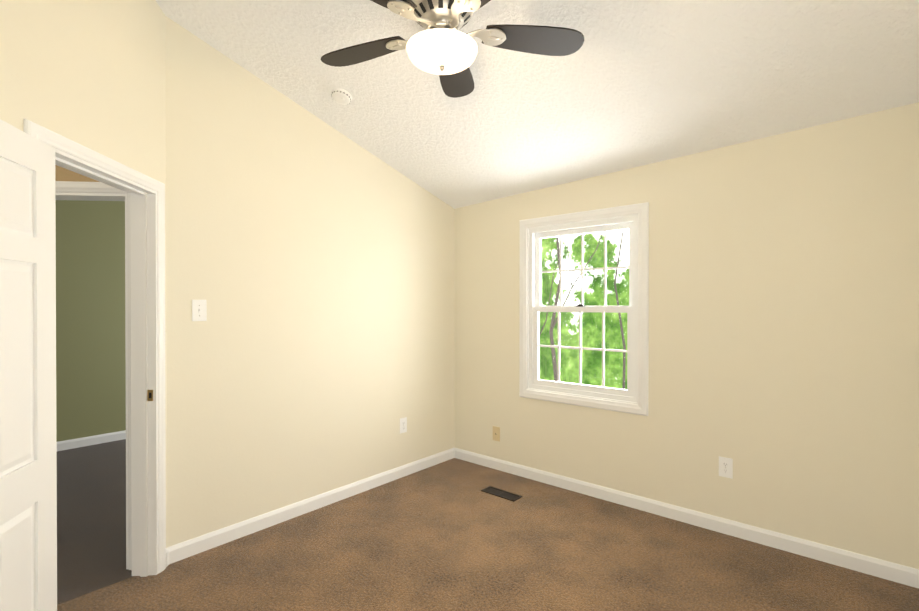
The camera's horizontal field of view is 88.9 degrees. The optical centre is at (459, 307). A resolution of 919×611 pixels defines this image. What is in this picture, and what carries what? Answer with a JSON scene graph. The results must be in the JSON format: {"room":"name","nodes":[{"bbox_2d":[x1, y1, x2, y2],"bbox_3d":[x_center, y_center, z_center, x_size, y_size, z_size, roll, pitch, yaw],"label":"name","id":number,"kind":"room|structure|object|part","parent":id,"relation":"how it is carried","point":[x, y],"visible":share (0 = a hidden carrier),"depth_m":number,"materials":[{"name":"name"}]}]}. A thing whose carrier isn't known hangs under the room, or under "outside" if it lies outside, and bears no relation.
{"room":"empty bedroom","nodes":[
{"label":"empty bedroom","id":0,"kind":"room"},
{"bbox_2d":[55,165,98,181],"bbox_3d":[-2.789,-0.450,2.533,2.277,3.750,0.120,0,0,-4],"label":"wall","id":1,"kind":"structure","parent":0,"point":[62,174],"depth_m":2.52,"materials":[{"name":"beige paint"}]},
{"bbox_2d":[55,181,131,569],"bbox_3d":[-2.192,0.372,2.576,0.892,2.106,0.141,0,0,-4],"label":"door frame","id":2,"kind":"structure","parent":1,"relation":"attached to","point":[77,187],"depth_m":2.54,"materials":[{"name":"white wood"}]},
{"bbox_2d":[0,0,166,547],"bbox_3d":[-1.606,-0.445,1.516,0.120,3.750,2.277,0,0,-4],"label":"wall","id":3,"kind":"structure","parent":0,"point":[90,74],"depth_m":2.03,"materials":[{"name":"beige paint"}]},
{"bbox_2d":[0,119,56,610],"bbox_3d":[-1.449,0.411,1.399,0.035,2.015,0.738,0,0,-13],"label":"door leaf","id":4,"kind":"structure","parent":3,"relation":"in","point":[28,513],"depth_m":1.61,"materials":[{"name":"white wood"}]},
{"bbox_2d":[23,119,165,576],"bbox_3d":[-1.645,0.374,2.117,0.141,2.106,0.892,0,0,-4],"label":"door frame","id":5,"kind":"structure","parent":3,"relation":"attached to","point":[144,379],"depth_m":2.49,"materials":[{"name":"white wood"}]},
{"bbox_2d":[147,390,152,400],"bbox_3d":[-1.645,0.465,2.490,0.028,0.060,0.002,0,0,-4],"label":"strike plate","id":6,"kind":"object","parent":5,"relation":"attached to","point":[148,392],"visible":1,"depth_m":2.49,"materials":[{"name":"gold metal"}]},
{"bbox_2d":[55,200,125,441],"bbox_3d":[-3.762,-0.462,4.961,0.120,3.750,4.040,0,0,41],"label":"wall","id":7,"kind":"structure","parent":0,"point":[90,331],"depth_m":4.82,"materials":[{"name":"green paint"}]},
{"bbox_2d":[56,430,125,450],"bbox_3d":[-2.547,1.372,4.005,2.980,0.092,3.920,0,0,41],"label":"baseboard","id":8,"kind":"structure","parent":7,"relation":"attached to","point":[89,440],"depth_m":4.82,"materials":[{"name":"white wood"}]},
{"bbox_2d":[57,439,132,604],"bbox_3d":[-1.787,1.477,2.364,6.673,0.098,5.420,0,0,41],"label":"floor","id":9,"kind":"structure","parent":0,"point":[91,518],"depth_m":3.15,"materials":[{"name":"grey carpet"}]},
{"bbox_2d":[165,16,453,546],"bbox_3d":[-0.884,-0.455,3.554,0.120,3.750,2.423,0,0,41],"label":"wall","id":10,"kind":"structure","parent":0,"point":[309,258],"depth_m":3.13,"materials":[{"name":"beige paint"}]},
{"bbox_2d":[192,300,206,320],"bbox_3d":[-1.511,0.014,2.722,0.016,0.125,0.078,0,0,41],"label":"light switch","id":11,"kind":"object","parent":10,"relation":"attached to","point":[199,310],"visible":1,"depth_m":2.72,"materials":[{"name":"white plastic"}]},
{"bbox_2d":[166,448,453,566],"bbox_3d":[-0.840,1.375,3.500,0.030,0.092,2.423,0,0,41],"label":"baseboard","id":12,"kind":"structure","parent":10,"relation":"attached to","point":[191,547],"depth_m":3.16,"materials":[{"name":"white wood"}]},
{"bbox_2d":[400,417,406,433],"bbox_3d":[-0.472,0.988,3.942,0.007,0.125,0.078,0,0,41],"label":"electrical outlet","id":13,"kind":"object","parent":10,"relation":"attached to","point":[403,425],"visible":1,"depth_m":3.94,"materials":[{"name":"white plastic"}]},
{"bbox_2d":[57,458,918,610],"bbox_3d":[-0.122,1.478,1.923,3.173,0.100,3.920,0,0,41],"label":"floor carpet","id":14,"kind":"object","parent":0,"point":[448,535],"visible":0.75,"depth_m":2.59,"materials":[{"name":"brown carpet"}]},
{"bbox_2d":[481,486,521,501],"bbox_3d":[0.320,1.417,3.575,0.305,0.007,0.115,0,0,41],"label":"floor air vent","id":15,"kind":"object","parent":14,"relation":"on","point":[507,495],"visible":1,"depth_m":3.57,"materials":[{"name":"black metal"}]},
{"bbox_2d":[156,0,918,208],"bbox_3d":[-1.787,-1.825,2.348,6.873,2.222,6.020,0,0,41],"label":"ceiling","id":16,"kind":"structure","parent":0,"point":[628,84],"depth_m":2.59,"materials":[{"name":"white paint"}]},
{"bbox_2d":[331,88,351,104],"bbox_3d":[-0.763,-1.366,3.032,0.132,0.062,0.130,0,0,41],"label":"smoke detector","id":17,"kind":"object","parent":16,"relation":"attached to","point":[341,96],"visible":1,"depth_m":3.00,"materials":[{"name":"white plastic"}]},
{"bbox_2d":[321,0,583,97],"bbox_3d":[-0.024,-1.284,2.070,1.212,0.478,1.266,0,0,-10],"label":"ceiling fan","id":18,"kind":"object","parent":16,"relation":"hanging from","point":[443,47],"visible":1,"depth_m":2.07,"materials":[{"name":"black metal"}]},
{"bbox_3d":[-0.077,-1.107,2.061,0.314,0.087,0.314,0,0,-10],"label":"lamp shade","id":19,"kind":"part","parent":18,"relation":"part of","materials":[{"name":"white glass"}]},
{"bbox_2d":[454,102,918,568],"bbox_3d":[1.207,-0.454,3.461,3.413,3.750,0.160,0,0,41],"label":"wall","id":20,"kind":"structure","parent":0,"point":[784,321],"depth_m":2.84,"materials":[{"name":"beige paint"}]},
{"bbox_2d":[493,426,499,441],"bbox_3d":[0.323,1.107,4.117,0.078,0.125,0.008,0,0,41],"label":"outlet","id":21,"kind":"object","parent":20,"relation":"attached to","point":[496,433],"visible":1,"depth_m":4.11,"materials":[{"name":"beige plastic"}]},
{"bbox_2d":[519,202,648,415],"bbox_3d":[0.940,0.007,3.638,1.063,1.489,0.113,0,0,41],"label":"window","id":22,"kind":"structure","parent":20,"relation":"in","point":[586,312],"depth_m":3.58,"materials":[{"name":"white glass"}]},
{"bbox_3d":[0.946,0.007,3.644,0.919,1.345,0.096,0,0,41],"label":"vinyl window frame","id":23,"kind":"part","parent":22,"relation":"part of","materials":[{"name":"white plastic"}]},
{"bbox_3d":[0.939,0.314,3.638,0.747,0.560,0.004,0,0,41],"label":"sash glass","id":24,"kind":"part","parent":22,"relation":"part of","materials":[{"name":"clear glass"}]},
{"bbox_3d":[0.939,0.314,3.638,0.835,0.648,0.030,0,0,41],"label":"window sash","id":25,"kind":"part","parent":22,"relation":"part of","materials":[{"name":"white plastic"}]},
{"bbox_3d":[0.961,-0.299,3.661,0.835,0.648,0.030,0,0,41],"label":"window sash","id":26,"kind":"part","parent":22,"relation":"part of","materials":[{"name":"white plastic"}]},
{"bbox_3d":[0.961,-0.299,3.661,0.747,0.560,0.004,0,0,41],"label":"sash glass","id":27,"kind":"part","parent":22,"relation":"part of","materials":[{"name":"clear glass"}]},
{"bbox_2d":[454,447,913,586],"bbox_3d":[1.141,1.375,3.411,3.150,0.092,0.014,0,0,41],"label":"baseboard","id":28,"kind":"structure","parent":20,"relation":"attached to","point":[891,571],"depth_m":2.97,"materials":[{"name":"white wood"}]},
{"bbox_2d":[719,456,732,478],"bbox_3d":[1.679,1.006,2.953,0.078,0.125,0.007,0,0,41],"label":"electrical outlet","id":29,"kind":"object","parent":20,"relation":"attached to","point":[725,467],"visible":1,"depth_m":2.95,"materials":[{"name":"white plastic"}]},
{"bbox_2d":[914,568,918,588],"bbox_3d":[1.076,1.387,0.893,0.014,0.092,3.920,0,0,41],"label":"baseboard","id":30,"kind":"structure","parent":20,"relation":"attached to","point":[916,571],"depth_m":2.38,"materials":[{"name":"white wood"}]},
{"label":"outside","id":31,"kind":"structure","parent":0,"visible":0},
{"bbox_2d":[540,229,628,388],"bbox_3d":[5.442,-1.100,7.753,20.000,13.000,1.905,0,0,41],"label":"window glass","id":32,"kind":"object","parent":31,"point":[617,257],"depth_m":10.97,"materials":[{"name":"clear glass"}]}
]}

